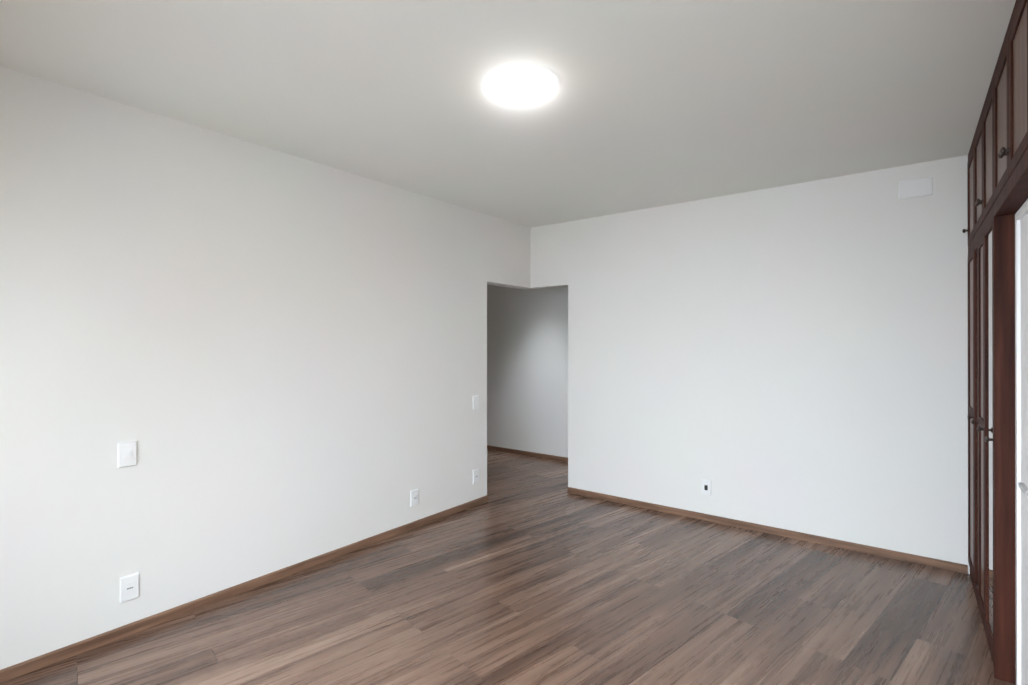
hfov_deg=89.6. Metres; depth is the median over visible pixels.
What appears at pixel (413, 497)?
electrical outlet
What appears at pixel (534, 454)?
baseboard
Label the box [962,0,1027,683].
wardrobe
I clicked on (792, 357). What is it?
wall
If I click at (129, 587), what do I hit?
electrical outlet
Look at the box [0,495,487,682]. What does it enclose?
baseboard
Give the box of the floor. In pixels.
[0,449,1015,684]
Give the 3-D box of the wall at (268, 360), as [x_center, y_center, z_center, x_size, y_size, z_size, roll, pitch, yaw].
[-1.732,0.141,3.124,0.150,2.727,4.663,0,0,37]
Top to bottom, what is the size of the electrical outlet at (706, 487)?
0.128 m
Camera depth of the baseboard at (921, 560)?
4.00 m
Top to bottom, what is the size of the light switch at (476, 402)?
0.128 m
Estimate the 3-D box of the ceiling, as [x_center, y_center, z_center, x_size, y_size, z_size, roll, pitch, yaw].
[-0.626,-1.281,3.545,7.400,0.120,6.670,0,0,37]
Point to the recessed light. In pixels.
(521, 83)
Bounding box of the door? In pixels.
[1015,199,1027,684]
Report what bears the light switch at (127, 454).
attached to the wall at (268, 360)
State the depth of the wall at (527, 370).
6.92 m
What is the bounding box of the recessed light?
[483,64,557,103]
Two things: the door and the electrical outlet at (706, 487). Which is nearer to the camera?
the door
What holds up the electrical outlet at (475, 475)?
attached to the wall at (268, 360)
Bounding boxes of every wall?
[0,66,486,669]
[487,215,567,289]
[487,284,567,457]
[568,155,969,573]
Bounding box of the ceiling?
[0,0,1015,227]
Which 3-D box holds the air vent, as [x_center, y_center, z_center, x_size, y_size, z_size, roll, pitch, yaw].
[2.740,-1.054,3.536,0.183,0.123,0.010,0,0,37]
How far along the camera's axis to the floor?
2.87 m
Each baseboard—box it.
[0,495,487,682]
[487,445,567,461]
[567,487,967,573]
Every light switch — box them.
[118,441,136,467]
[473,395,478,409]
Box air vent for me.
[899,177,932,198]
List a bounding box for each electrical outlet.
[120,572,138,602]
[410,489,417,506]
[473,468,478,483]
[702,479,711,495]

